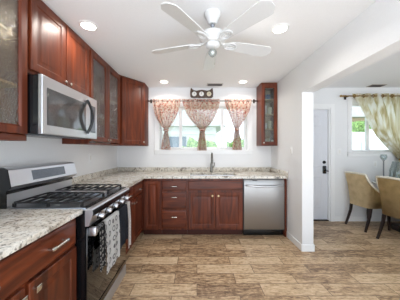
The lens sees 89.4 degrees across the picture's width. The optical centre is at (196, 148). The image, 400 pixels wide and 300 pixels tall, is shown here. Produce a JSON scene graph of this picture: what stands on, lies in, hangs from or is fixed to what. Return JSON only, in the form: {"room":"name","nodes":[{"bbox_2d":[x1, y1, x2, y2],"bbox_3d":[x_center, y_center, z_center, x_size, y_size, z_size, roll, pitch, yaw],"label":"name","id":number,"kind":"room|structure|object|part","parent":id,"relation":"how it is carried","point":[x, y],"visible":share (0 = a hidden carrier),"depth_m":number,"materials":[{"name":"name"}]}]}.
{"room":"kitchen","nodes":[
{"label":"kitchen","id":0,"kind":"room"},
{"bbox_2d":[0,137,116,177],"bbox_3d":[-1.520,0.100,1.615,0.120,2.440,4.430,0,0,0],"label":"wall","id":1,"kind":"structure","parent":0,"point":[35,150],"depth_m":2.11,"materials":[{"name":"paint"}]},
{"bbox_2d":[0,0,26,140],"bbox_3d":[-1.304,-0.587,0.998,0.307,1.063,0.755,0,0,0],"label":"upper cabinet","id":2,"kind":"object","parent":1,"relation":"attached to","point":[13,13],"visible":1,"depth_m":1.32,"materials":[{"name":"brown wood"}]},
{"bbox_2d":[0,23,16,38],"bbox_3d":[-1.315,-0.748,0.998,0.269,0.015,0.719,0,0,0],"label":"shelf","id":3,"kind":"object","parent":2,"relation":"attached to","point":[2,25],"depth_m":1.27,"materials":[{"name":"beige"}]},
{"bbox_2d":[0,78,16,87],"bbox_3d":[-1.315,-0.417,0.998,0.269,0.015,0.719,0,0,0],"label":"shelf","id":4,"kind":"object","parent":2,"relation":"attached to","point":[7,82],"depth_m":1.27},
{"bbox_3d":[-1.164,-0.590,1.186,0.004,0.880,0.272,0,0,0],"label":"glass pane","id":5,"kind":"part","parent":2,"relation":"part of","materials":[{"name":"glass"}]},
{"bbox_3d":[-1.164,-0.075,0.998,0.012,0.040,0.755,0,0,0],"label":"light rail","id":6,"kind":"part","parent":2,"relation":"part of","materials":[{"name":"brown wood"}]},
{"bbox_2d":[27,0,88,96],"bbox_3d":[-1.289,-0.824,1.777,0.336,0.588,0.796,0,0,0],"label":"upper cabinet","id":7,"kind":"object","parent":1,"relation":"attached to","point":[55,51],"visible":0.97,"depth_m":1.63,"materials":[{"name":"brown wood"}]},
{"bbox_3d":[-1.160,-0.823,1.588,0.020,0.535,0.372,0,0,0],"label":"door","id":8,"kind":"part","parent":7,"relation":"part of","materials":[{"name":"brown wood"}]},
{"bbox_2d":[25,74,96,138],"bbox_3d":[-1.224,-0.308,1.765,0.464,0.413,0.760,0,0,0],"label":"microwave","id":9,"kind":"object","parent":7,"relation":"attached to","point":[55,110],"visible":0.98,"depth_m":1.55,"materials":[{"name":"silver metal"}]},
{"bbox_3d":[-1.075,-0.310,1.685,0.026,0.410,0.600,0,0,0],"label":"door","id":10,"kind":"part","parent":9,"relation":"part of","materials":[{"name":"silver metal"}]},
{"bbox_3d":[-1.030,-0.310,1.950,0.077,0.331,0.029,0,0,0],"label":"handle","id":11,"kind":"part","parent":9,"relation":"part of","materials":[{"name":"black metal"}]},
{"bbox_3d":[-1.075,-0.310,2.067,0.026,0.410,0.157,0,0,0],"label":"control panel","id":12,"kind":"part","parent":9,"relation":"part of","materials":[{"name":"silver metal"}]},
{"bbox_3d":[-1.160,-0.823,1.972,0.020,0.535,0.372,0,0,0],"label":"door","id":13,"kind":"part","parent":7,"relation":"part of","materials":[{"name":"brown wood"}]},
{"bbox_2d":[62,45,119,144],"bbox_3d":[-1.289,-0.587,2.605,0.336,1.063,0.850,0,0,0],"label":"upper cabinet","id":14,"kind":"object","parent":1,"relation":"attached to","point":[104,81],"visible":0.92,"depth_m":2.55,"materials":[{"name":"brown wood"}]},
{"bbox_3d":[-1.446,-0.571,2.605,0.003,0.993,0.812,0,0,0],"label":"panel","id":15,"kind":"part","parent":14,"relation":"part of","materials":[{"name":"glass"}]},
{"bbox_3d":[-1.160,-0.583,2.400,0.020,0.995,0.410,0,0,0],"label":"door","id":16,"kind":"part","parent":14,"relation":"part of","materials":[{"name":"brown wood"}]},
{"bbox_3d":[-1.164,-0.583,2.400,0.004,0.895,0.310,0,0,0],"label":"glass pane","id":17,"kind":"part","parent":14,"relation":"part of","materials":[{"name":"glass"}]},
{"bbox_3d":[-1.160,-0.583,2.815,0.020,0.995,0.400,0,0,0],"label":"door","id":18,"kind":"part","parent":14,"relation":"part of","materials":[{"name":"brown wood"}]},
{"bbox_3d":[-1.164,-0.583,2.815,0.004,0.895,0.300,0,0,0],"label":"glass pane","id":19,"kind":"part","parent":14,"relation":"part of","materials":[{"name":"glass"}]},
{"bbox_2d":[104,75,148,145],"bbox_3d":[-1.164,-0.587,3.361,0.587,1.063,0.652,0,0,0],"label":"upper cabinet","id":20,"kind":"object","parent":1,"relation":"attached to","point":[134,94],"visible":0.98,"depth_m":3.22,"materials":[{"name":"brown wood"}]},
{"bbox_3d":[-1.015,-0.585,3.226,0.020,1.010,0.409,0,0,38],"label":"door","id":21,"kind":"part","parent":20,"relation":"part of","materials":[{"name":"brown wood"}]},
{"bbox_2d":[42,0,399,87],"bbox_3d":[1.645,-1.170,1.615,6.450,0.100,4.430,0,0,0],"label":"ceiling","id":22,"kind":"structure","parent":0,"point":[128,32],"depth_m":2.07,"materials":[{"name":"paint"}]},
{"bbox_2d":[78,20,97,30],"bbox_3d":[-0.984,-1.115,1.832,0.160,0.010,0.160,0,0,0],"label":"recessed light","id":23,"kind":"object","parent":22,"relation":"in","point":[85,24],"visible":1,"depth_m":1.82,"materials":[{"name":"white plastic"}]},
{"bbox_2d":[152,0,274,69],"bbox_3d":[0.129,-0.900,1.716,1.078,0.440,1.027,0,0,0],"label":"ceiling fan","id":24,"kind":"object","parent":22,"relation":"hanging from","point":[212,38],"visible":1,"depth_m":1.57,"materials":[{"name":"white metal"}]},
{"bbox_3d":[-0.209,-0.878,1.780,0.410,0.035,0.130,0,0,18],"label":"blade","id":25,"kind":"part","parent":24,"relation":"part of","materials":[{"name":"white wood"}]},
{"bbox_3d":[-0.080,-0.878,1.383,0.130,0.035,0.410,0,0,36],"label":"blade","id":26,"kind":"part","parent":24,"relation":"part of","materials":[{"name":"white wood"}]},
{"bbox_3d":[0.129,-0.878,2.025,0.130,0.036,0.410,0,0,0],"label":"blade","id":27,"kind":"part","parent":24,"relation":"part of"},
{"bbox_3d":[0.338,-0.878,1.383,0.130,0.035,0.410,0,0,-36],"label":"blade","id":28,"kind":"part","parent":24,"relation":"part of","materials":[{"name":"white wood"}]},
{"bbox_3d":[0.467,-0.878,1.780,0.410,0.035,0.130,0,0,-18],"label":"blade","id":29,"kind":"part","parent":24,"relation":"part of","materials":[{"name":"white wood"}]},
{"bbox_2d":[207,83,222,85],"bbox_3d":[0.310,-1.115,3.510,0.280,0.008,0.140,0,0,0],"label":"ceiling vent","id":30,"kind":"object","parent":22,"relation":"in","point":[208,84],"visible":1,"depth_m":3.48,"materials":[{"name":"metal"}]},
{"bbox_2d":[271,23,288,33],"bbox_3d":[0.771,-1.115,1.877,0.160,0.010,0.160,0,0,0],"label":"recessed light","id":31,"kind":"object","parent":22,"relation":"in","point":[282,27],"visible":1,"depth_m":1.87,"materials":[{"name":"white plastic"}]},
{"bbox_2d":[367,84,386,86],"bbox_3d":[3.170,-1.115,3.570,0.260,0.008,0.140,0,0,0],"label":"ceiling vent","id":32,"kind":"object","parent":22,"relation":"in","point":[372,85],"visible":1,"depth_m":3.53,"materials":[{"name":"metal"}]},
{"bbox_2d":[111,221,399,299],"bbox_3d":[1.645,1.360,1.615,6.450,0.080,4.430,0,0,0],"label":"floor","id":33,"kind":"structure","parent":0,"point":[348,262],"depth_m":2.27,"materials":[{"name":"brown wood"}]},
{"bbox_2d":[0,218,75,299],"bbox_3d":[-1.111,0.881,0.963,0.692,0.878,0.805,0,0,0],"label":"base cabinet","id":34,"kind":"object","parent":33,"relation":"on","point":[44,268],"visible":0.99,"depth_m":1.07,"materials":[{"name":"brown wood"}]},
{"bbox_3d":[-0.815,0.925,0.761,0.020,0.550,0.372,0,0,0],"label":"door","id":35,"kind":"part","parent":34,"relation":"part of","materials":[{"name":"brown wood"}]},
{"bbox_3d":[-0.791,0.690,1.002,0.027,0.032,0.032,0,0,0],"label":"knob","id":36,"kind":"part","parent":34,"relation":"part of","materials":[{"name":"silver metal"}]},
{"bbox_2d":[0,209,82,259],"bbox_3d":[-1.117,0.388,0.956,0.683,0.105,0.832,0,0,0],"label":"countertop","id":37,"kind":"structure","parent":34,"relation":"on","point":[19,228],"depth_m":1.10,"materials":[{"name":"stone"}]},
{"bbox_3d":[-0.815,0.925,1.161,0.020,0.550,0.378,0,0,0],"label":"door","id":38,"kind":"part","parent":34,"relation":"part of","materials":[{"name":"brown wood"}]},
{"bbox_3d":[-0.785,0.546,1.155,0.040,0.023,0.142,0,0,0],"label":"pull handle","id":39,"kind":"part","parent":34,"relation":"part of","materials":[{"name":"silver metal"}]},
{"bbox_2d":[0,162,129,299],"bbox_3d":[-1.063,0.723,1.758,0.758,1.186,0.767,0,0,0],"label":"range","id":40,"kind":"object","parent":33,"relation":"on","point":[44,185],"visible":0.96,"depth_m":1.54,"materials":[{"name":"silver metal"}]},
{"bbox_3d":[-1.356,0.212,1.760,0.168,0.155,0.756,0,0,0],"label":"control panel","id":41,"kind":"part","parent":40,"relation":"part of","materials":[{"name":"silver metal"}]},
{"bbox_2d":[6,187,125,210],"bbox_3d":[-1.042,0.411,1.760,0.587,0.025,0.764,0,0,0],"label":"cooktop","id":42,"kind":"object","parent":40,"relation":"in","point":[86,206],"depth_m":1.53,"materials":[{"name":"black metal"}]},
{"bbox_2d":[94,222,105,271],"bbox_3d":[-0.707,0.714,1.476,0.042,0.335,0.087,0,0,0],"label":"kitchen towel","id":43,"kind":"object","parent":40,"relation":"hanging from","point":[100,238],"visible":0.91,"depth_m":1.48,"materials":[{"name":"black fabric"}]},
{"bbox_3d":[-0.709,0.490,1.500,0.049,0.050,0.048,0,0,0],"label":"burner knob","id":44,"kind":"part","parent":40,"relation":"part of","materials":[{"name":"silver metal"}]},
{"bbox_3d":[-0.758,0.853,1.760,0.013,0.615,0.752,0,0,0],"label":"oven door","id":45,"kind":"part","parent":40,"relation":"part of","materials":[{"name":"black glass"}]},
{"bbox_3d":[-0.725,0.575,1.760,0.055,0.060,0.724,0,0,0],"label":"handle","id":46,"kind":"part","parent":40,"relation":"part of","materials":[{"name":"silver metal"}]},
{"bbox_2d":[102,211,119,273],"bbox_3d":[-0.704,0.751,1.659,0.048,0.410,0.262,0,0,0],"label":"kitchen towel","id":47,"kind":"object","parent":40,"relation":"hanging from","point":[112,228],"visible":0.91,"depth_m":1.65,"materials":[{"name":"white fabric"}]},
{"bbox_3d":[-0.726,0.441,1.760,0.038,0.039,0.758,0,0,0],"label":"fascia trim","id":48,"kind":"part","parent":40,"relation":"part of","materials":[{"name":"silver metal"}]},
{"bbox_3d":[-0.758,1.192,1.760,0.014,0.047,0.752,0,0,0],"label":"storage drawer","id":49,"kind":"part","parent":40,"relation":"part of","materials":[{"name":"silver metal"}]},
{"bbox_3d":[-0.775,1.268,1.760,0.050,0.096,0.756,0,0,0],"label":"kick panel","id":50,"kind":"part","parent":40,"relation":"part of","materials":[{"name":"silver metal"}]},
{"bbox_2d":[116,204,127,248],"bbox_3d":[-0.704,0.721,1.901,0.048,0.350,0.207,0,0,0],"label":"kitchen towel","id":51,"kind":"object","parent":40,"relation":"hanging from","point":[123,211],"visible":0.88,"depth_m":1.89,"materials":[{"name":"grey fabric"}]},
{"bbox_2d":[125,202,130,244],"bbox_3d":[-0.704,0.771,2.050,0.048,0.450,0.076,0,0,0],"label":"kitchen towel","id":52,"kind":"object","parent":40,"relation":"hanging from","point":[127,203],"visible":0.73,"depth_m":2.07,"materials":[{"name":"white fabric"}]},
{"bbox_2d":[125,181,141,253],"bbox_3d":[-1.113,0.881,2.921,0.689,0.878,1.532,0,0,0],"label":"base cabinet","id":53,"kind":"object","parent":33,"relation":"on","point":[135,195],"visible":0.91,"depth_m":2.65,"materials":[{"name":"brown wood"}]},
{"bbox_3d":[-0.815,0.555,2.370,0.020,0.150,0.400,0,0,0],"label":"drawer","id":54,"kind":"part","parent":53,"relation":"part of","materials":[{"name":"brown wood"}]},
{"bbox_3d":[-0.815,0.925,2.370,0.020,0.550,0.400,0,0,0],"label":"door","id":55,"kind":"part","parent":53,"relation":"part of","materials":[{"name":"brown wood"}]},
{"bbox_3d":[-0.815,0.555,2.785,0.020,0.150,0.400,0,0,0],"label":"drawer","id":56,"kind":"part","parent":53,"relation":"part of","materials":[{"name":"brown wood"}]},
{"bbox_3d":[-0.815,0.925,2.785,0.020,0.550,0.400,0,0,0],"label":"door","id":57,"kind":"part","parent":53,"relation":"part of","materials":[{"name":"brown wood"}]},
{"bbox_2d":[72,167,287,187],"bbox_3d":[-0.053,0.388,2.919,2.809,0.105,1.538,0,0,0],"label":"countertop","id":58,"kind":"structure","parent":53,"relation":"on","point":[127,177],"depth_m":3.22,"materials":[{"name":"stone"}]},
{"bbox_2d":[210,153,214,171],"bbox_3d":[0.269,0.232,3.461,0.088,0.347,0.228,0,0,0],"label":"faucet","id":59,"kind":"object","parent":58,"relation":"on","point":[211,163],"visible":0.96,"depth_m":3.52,"materials":[{"name":"silver metal"}]},
{"bbox_2d":[190,175,234,175],"bbox_3d":[0.260,0.542,3.260,0.770,0.200,0.370,0,0,0],"label":"sink","id":60,"kind":"object","parent":58,"relation":"in","point":[190,175],"visible":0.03,"depth_m":3.42,"materials":[{"name":"silver metal"}]},
{"bbox_2d":[142,179,161,233],"bbox_3d":[-0.682,0.881,3.358,0.282,0.878,0.657,0,0,0],"label":"base cabinet","id":61,"kind":"object","parent":33,"relation":"on","point":[151,188],"visible":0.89,"depth_m":3.03,"materials":[{"name":"brown wood"}]},
{"bbox_3d":[-0.677,0.840,3.040,0.245,0.720,0.020,0,0,0],"label":"door","id":62,"kind":"part","parent":61,"relation":"part of","materials":[{"name":"brown wood"}]},
{"bbox_2d":[161,179,186,233],"bbox_3d":[-0.345,0.881,3.340,0.388,0.878,0.694,0,0,0],"label":"base cabinet","id":63,"kind":"object","parent":33,"relation":"on","point":[173,191],"visible":0.98,"depth_m":3.03,"materials":[{"name":"brown wood"}]},
{"bbox_3d":[-0.345,1.060,3.040,0.364,0.260,0.020,0,0,0],"label":"drawer","id":64,"kind":"part","parent":63,"relation":"part of","materials":[{"name":"brown wood"}]},
{"bbox_3d":[-0.345,0.777,3.040,0.364,0.245,0.020,0,0,0],"label":"drawer","id":65,"kind":"part","parent":63,"relation":"part of","materials":[{"name":"brown wood"}]},
{"bbox_3d":[-0.345,0.552,3.040,0.364,0.145,0.020,0,0,0],"label":"drawer","id":66,"kind":"part","parent":63,"relation":"part of","materials":[{"name":"brown wood"}]},
{"bbox_2d":[187,179,242,233],"bbox_3d":[0.273,0.881,3.344,0.844,0.878,0.686,0,0,0],"label":"base cabinet","id":67,"kind":"object","parent":33,"relation":"on","point":[214,206],"visible":0.98,"depth_m":3.03,"materials":[{"name":"brown wood"}]},
{"bbox_3d":[0.070,0.920,3.040,0.400,0.540,0.020,0,0,0],"label":"door","id":68,"kind":"part","parent":67,"relation":"part of","materials":[{"name":"brown wood"}]},
{"bbox_3d":[0.480,0.920,3.040,0.400,0.540,0.020,0,0,0],"label":"door","id":69,"kind":"part","parent":67,"relation":"part of","materials":[{"name":"brown wood"}]},
{"bbox_2d":[243,179,283,234],"bbox_3d":[1.006,0.876,3.301,0.612,0.864,0.678,0,0,0],"label":"dishwasher","id":70,"kind":"object","parent":33,"relation":"on","point":[263,199],"visible":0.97,"depth_m":3.02,"materials":[{"name":"grey metal"}]},
{"bbox_3d":[1.006,1.259,3.085,0.600,0.098,0.030,0,0,0],"label":"kick plate","id":71,"kind":"part","parent":70,"relation":"part of","materials":[{"name":"black metal"}]},
{"bbox_3d":[1.006,0.550,2.994,0.564,0.041,0.064,0,0,0],"label":"handle","id":72,"kind":"part","parent":70,"relation":"part of","materials":[{"name":"silver metal"}]},
{"bbox_2d":[283,179,286,236],"bbox_3d":[1.331,0.881,3.358,0.028,0.878,0.657,0,0,0],"label":"end panel","id":73,"kind":"object","parent":33,"relation":"on","point":[285,180],"visible":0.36,"depth_m":3.03,"materials":[{"name":"brown wood"}]},
{"bbox_2d":[344,171,390,232],"bbox_3d":[2.866,0.853,3.408,0.544,0.944,0.482,0,0,-8],"label":"dining chair","id":74,"kind":"object","parent":33,"relation":"on","point":[362,193],"visible":0.88,"depth_m":3.27,"materials":[{"name":"beige fabric"}]},
{"bbox_3d":[2.674,1.128,3.555,0.139,0.393,0.040,0,0,-8],"label":"leg","id":75,"kind":"part","parent":74,"relation":"part of","materials":[{"name":"brown wood"}]},
{"bbox_3d":[2.850,0.598,3.406,0.510,0.433,0.482,0,0,-8],"label":"trim","id":76,"kind":"part","parent":74,"relation":"part of","materials":[{"name":"beige fabric"}]},
{"bbox_3d":[2.854,0.676,3.407,0.488,0.547,0.451,0,0,-8],"label":"backrest","id":77,"kind":"part","parent":74,"relation":"part of","materials":[{"name":"beige fabric"}]},
{"bbox_3d":[2.722,1.128,3.215,0.140,0.393,0.036,0,0,-10],"label":"leg","id":78,"kind":"part","parent":74,"relation":"part of","materials":[{"name":"brown wood"}]},
{"bbox_3d":[3.103,1.132,3.270,0.039,0.376,0.034,0,0,-8],"label":"leg","id":79,"kind":"part","parent":74,"relation":"part of","materials":[{"name":"brown wood"}]},
{"bbox_2d":[372,181,399,231],"bbox_3d":[3.685,0.940,2.875,1.330,0.760,1.250,0,0,0],"label":"dining table","id":80,"kind":"object","parent":33,"relation":"on","point":[395,226],"visible":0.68,"depth_m":3.27,"materials":[{"name":"brown wood"}]},
{"bbox_2d":[375,176,399,238],"bbox_3d":[2.901,0.853,2.823,0.544,0.944,0.482,0,0,-8],"label":"dining chair","id":81,"kind":"object","parent":33,"relation":"on","point":[389,187],"visible":1,"depth_m":2.83,"materials":[{"name":"beige fabric"}]},
{"bbox_3d":[2.709,1.128,2.970,0.139,0.393,0.040,0,0,-8],"label":"leg","id":82,"kind":"part","parent":81,"relation":"part of","materials":[{"name":"brown wood"}]},
{"bbox_3d":[2.885,0.598,2.821,0.510,0.433,0.482,0,0,-8],"label":"trim","id":83,"kind":"part","parent":81,"relation":"part of","materials":[{"name":"beige fabric"}]},
{"bbox_3d":[2.889,0.676,2.822,0.488,0.547,0.451,0,0,-8],"label":"backrest","id":84,"kind":"part","parent":81,"relation":"part of","materials":[{"name":"beige fabric"}]},
{"bbox_2d":[117,88,399,215],"bbox_3d":[1.645,0.100,3.760,6.210,2.440,0.140,0,0,0],"label":"wall","id":85,"kind":"structure","parent":0,"point":[127,156],"depth_m":3.69,"materials":[{"name":"paint"}]},
{"bbox_2d":[190,88,212,97],"bbox_3d":[0.085,-1.019,3.672,0.420,0.186,0.032,0,0,0],"label":"wall plaque","id":86,"kind":"object","parent":85,"relation":"attached to","point":[193,93],"visible":1,"depth_m":3.66,"materials":[{"name":"black metal"}]},
{"bbox_2d":[154,101,251,153],"bbox_3d":[0.115,-0.385,3.681,1.780,0.960,0.018,0,0,0],"label":"trim","id":87,"kind":"structure","parent":85,"relation":"attached to","point":[222,103],"depth_m":3.67,"materials":[{"name":"paint"}]},
{"bbox_2d":[154,106,252,150],"bbox_3d":[0.115,-0.374,3.740,1.800,0.812,0.180,0,0,0],"label":"window","id":88,"kind":"structure","parent":85,"relation":"in","point":[221,108],"depth_m":3.75,"materials":[{"name":"paint"}]},
{"bbox_3d":[0.115,0.021,3.685,1.800,0.022,0.070,0,0,0],"label":"sill","id":89,"kind":"part","parent":88,"relation":"part of","materials":[{"name":"paint"}]},
{"bbox_2d":[256,83,276,145],"bbox_3d":[1.218,-0.587,3.522,0.267,1.063,0.331,0,0,0],"label":"upper cabinet","id":90,"kind":"object","parent":85,"relation":"attached to","point":[263,89],"visible":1,"depth_m":3.42,"materials":[{"name":"brown wood"}]},
{"bbox_3d":[1.218,-0.571,3.676,0.229,0.993,0.003,0,0,0],"label":"panel","id":91,"kind":"part","parent":90,"relation":"part of","materials":[{"name":"clear glass"}]},
{"bbox_2d":[265,99,272,102],"bbox_3d":[1.218,-0.836,3.546,0.230,0.012,0.263,0,0,0],"label":"shelf","id":92,"kind":"object","parent":90,"relation":"attached to","point":[266,100],"depth_m":3.49,"materials":[{"name":"grey glass"}]},
{"bbox_2d":[267,107,271,113],"bbox_3d":[1.250,-0.652,3.480,0.072,0.120,0.072,0,0,0],"label":"cup","id":93,"kind":"object","parent":90,"relation":"on","point":[269,109],"visible":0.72,"depth_m":3.45,"materials":[{"name":"beige ceramic"}]},
{"bbox_3d":[1.218,-0.573,3.395,0.258,1.015,0.020,0,0,0],"label":"door","id":94,"kind":"part","parent":90,"relation":"part of","materials":[{"name":"brown wood"}]},
{"bbox_2d":[268,121,271,128],"bbox_3d":[1.260,-0.412,3.500,0.072,0.140,0.072,0,0,0],"label":"cup","id":95,"kind":"object","parent":90,"relation":"on","point":[269,122],"visible":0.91,"depth_m":3.47,"materials":[{"name":"beige ceramic"}]},
{"bbox_2d":[313,110,328,218],"bbox_3d":[2.015,0.287,3.724,0.790,2.025,0.102,0,0,0],"label":"door","id":96,"kind":"structure","parent":85,"relation":"in","point":[320,170],"depth_m":3.73,"materials":[{"name":"paint"}]},
{"bbox_2d":[313,219,328,220],"bbox_3d":[2.015,1.311,3.750,0.790,0.018,0.120,0,0,0],"label":"threshold","id":97,"kind":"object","parent":85,"relation":"attached to","point":[313,219],"depth_m":3.69,"materials":[{"name":"brown metal"}]},
{"bbox_2d":[313,104,334,221],"bbox_3d":[2.015,0.250,3.751,0.980,2.140,0.158,0,0,0],"label":"trim","id":98,"kind":"structure","parent":85,"relation":"attached to","point":[330,108],"depth_m":3.67,"materials":[{"name":"paint"}]},
{"bbox_2d":[335,216,399,220],"bbox_3d":[3.627,1.275,3.684,2.245,0.090,0.012,0,0,0],"label":"baseboard","id":99,"kind":"structure","parent":85,"relation":"attached to","point":[337,218],"depth_m":3.68,"materials":[{"name":"paint"}]},
{"bbox_2d":[347,103,392,153],"bbox_3d":[3.535,-0.379,3.740,1.600,0.922,0.180,0,0,0],"label":"window","id":100,"kind":"structure","parent":85,"relation":"in","point":[366,151],"depth_m":3.75,"materials":[{"name":"paint"}]},
{"bbox_3d":[3.535,0.071,3.685,1.600,0.022,0.070,0,0,0],"label":"sill","id":101,"kind":"part","parent":100,"relation":"part of","materials":[{"name":"paint"}]},
{"bbox_2d":[340,95,399,99],"bbox_3d":[3.520,-0.942,3.630,1.960,0.080,0.119,0,0,0],"label":"curtain rod","id":102,"kind":"object","parent":85,"relation":"attached to","point":[344,96],"visible":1,"depth_m":3.58,"materials":[{"name":"gold metal"}]},
{"bbox_3d":[3.565,-0.942,3.590,1.870,0.022,0.022,0,0,0],"label":"rod","id":103,"kind":"part","parent":102,"relation":"part of","materials":[{"name":"gold metal"}]},
{"bbox_2d":[352,93,399,177],"bbox_3d":[3.590,0.120,3.590,1.671,2.213,0.098,0,0,0],"label":"curtain","id":104,"kind":"object","parent":102,"relation":"hanging from","point":[382,114],"visible":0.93,"depth_m":3.59,"materials":[{"name":"beige fabric"}]},
{"bbox_2d":[347,99,394,155],"bbox_3d":[3.535,-0.390,3.681,1.580,1.050,0.018,0,0,0],"label":"trim","id":105,"kind":"structure","parent":85,"relation":"attached to","point":[349,101],"depth_m":3.67,"materials":[{"name":"paint"}]},
{"bbox_3d":[0.101,-0.870,3.637,1.962,0.070,0.103,0,0,0],"label":"curtain rod","id":106,"kind":"object","parent":85,"relation":"attached to","visible":0},
{"bbox_2d":[152,99,180,149],"bbox_3d":[-0.546,-0.441,3.600,0.512,0.900,0.076,0,0,0],"label":"curtain","id":107,"kind":"object","parent":106,"relation":"hanging from","point":[165,110],"visible":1,"depth_m":3.60,"materials":[{"name":"pink fabric"}]},
{"bbox_2d":[182,99,219,150],"bbox_3d":[0.069,-0.432,3.600,0.674,0.918,0.076,0,0,0],"label":"curtain","id":108,"kind":"object","parent":106,"relation":"hanging from","point":[201,112],"visible":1,"depth_m":3.60,"materials":[{"name":"pink fabric"}]},
{"bbox_2d":[225,99,251,149],"bbox_3d":[0.732,-0.437,3.600,0.483,0.909,0.076,0,0,0],"label":"curtain","id":109,"kind":"object","parent":106,"relation":"hanging from","point":[238,109],"visible":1,"depth_m":3.60,"materials":[{"name":"pink fabric"}]},
{"bbox_2d":[271,0,399,244],"bbox_3d":[1.428,0.100,1.545,0.146,2.440,4.290,0,0,0],"label":"wall","id":110,"kind":"structure","parent":0,"point":[373,35],"depth_m":2.60,"materials":[{"name":"paint"}]},
{"bbox_2d":[287,231,301,249],"bbox_3d":[1.349,1.275,2.822,0.012,0.090,0.436,0,0,0],"label":"baseboard","id":111,"kind":"structure","parent":110,"relation":"attached to","point":[290,237],"depth_m":2.78,"materials":[{"name":"paint"}]},
{"bbox_2d":[301,245,314,251],"bbox_3d":[1.428,1.275,2.598,0.170,0.090,0.012,0,0,0],"label":"baseboard","id":112,"kind":"structure","parent":110,"relation":"attached to","point":[304,248],"depth_m":2.59,"materials":[{"name":"paint"}]},
{"label":"outside","id":113,"kind":"structure","parent":0,"visible":0},
{"bbox_3d":[4.000,1.620,16.995,36.000,0.100,26.010,0,0,0],"label":"ground","id":114,"kind":"structure","parent":113,"visible":0},
{"bbox_2d":[163,110,224,146],"bbox_3d":[-2.800,-0.705,12.150,8.200,4.550,6.300,0,0,0],"label":"house","id":115,"kind":"structure","parent":114,"relation":"on","point":[189,129],"depth_m":9.46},
{"bbox_2d":[182,137,217,146],"bbox_3d":[0.074,0.629,6.397,1.664,2.042,1.668,0,0,0],"label":"bush","id":116,"kind":"object","parent":114,"relation":"on","point":[191,142],"visible":0.1,"depth_m":6.15,"materials":[{"name":"green plant"}]},
{"bbox_2d":[227,137,243,146],"bbox_3d":[1.442,0.586,6.923,1.343,2.011,1.306,0,0,31],"label":"bush","id":117,"kind":"object","parent":114,"relation":"on","point":[229,144],"visible":0.06,"depth_m":6.65,"materials":[{"name":"green plant"}]},
{"bbox_2d":[352,106,364,121],"bbox_3d":[11.100,-0.855,13.400,8.600,4.850,5.800,0,0,0],"label":"house","id":118,"kind":"structure","parent":114,"relation":"on","point":[357,113],"depth_m":10.50,"materials":[{"name":"beige brick"}]},
{"bbox_2d":[352,121,370,131],"bbox_3d":[7.370,0.231,9.151,2.869,2.950,2.865,0,0,0],"label":"bush","id":119,"kind":"object","parent":114,"relation":"on","point":[357,126],"visible":0.02,"depth_m":8.71,"materials":[{"name":"green plant"}]},
{"bbox_2d":[352,140,380,149],"bbox_3d":[5.500,0.655,5.600,3.800,1.830,0.060,0,0,0],"label":"railing","id":120,"kind":"object","parent":114,"relation":"on","point":[361,141],"visible":0.07,"depth_m":5.58,"materials":[{"name":"white plastic"}]},
{"bbox_3d":[4.600,0.655,5.600,0.060,1.830,0.060,0,0,0],"label":"post","id":121,"kind":"part","parent":120,"relation":"part of","materials":[{"name":"white plastic"}]},
{"bbox_3d":[5.500,-0.220,5.600,3.800,0.040,0.040,0,0,0],"label":"rail","id":122,"kind":"part","parent":120,"relation":"part of","materials":[{"name":"white plastic"}]},
{"bbox_2d":[352,129,388,149],"bbox_3d":[8.275,0.420,7.500,7.350,2.300,0.120,0,0,0],"label":"vinyl fence","id":123,"kind":"object","parent":114,"relation":"on","point":[355,135],"visible":0.1,"depth_m":7.50,"materials":[{"name":"white plastic"}]},
{"bbox_3d":[6.460,0.420,7.500,0.120,2.300,0.120,0,0,0],"label":"post","id":124,"kind":"part","parent":123,"relation":"part of","materials":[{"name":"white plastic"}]}
]}

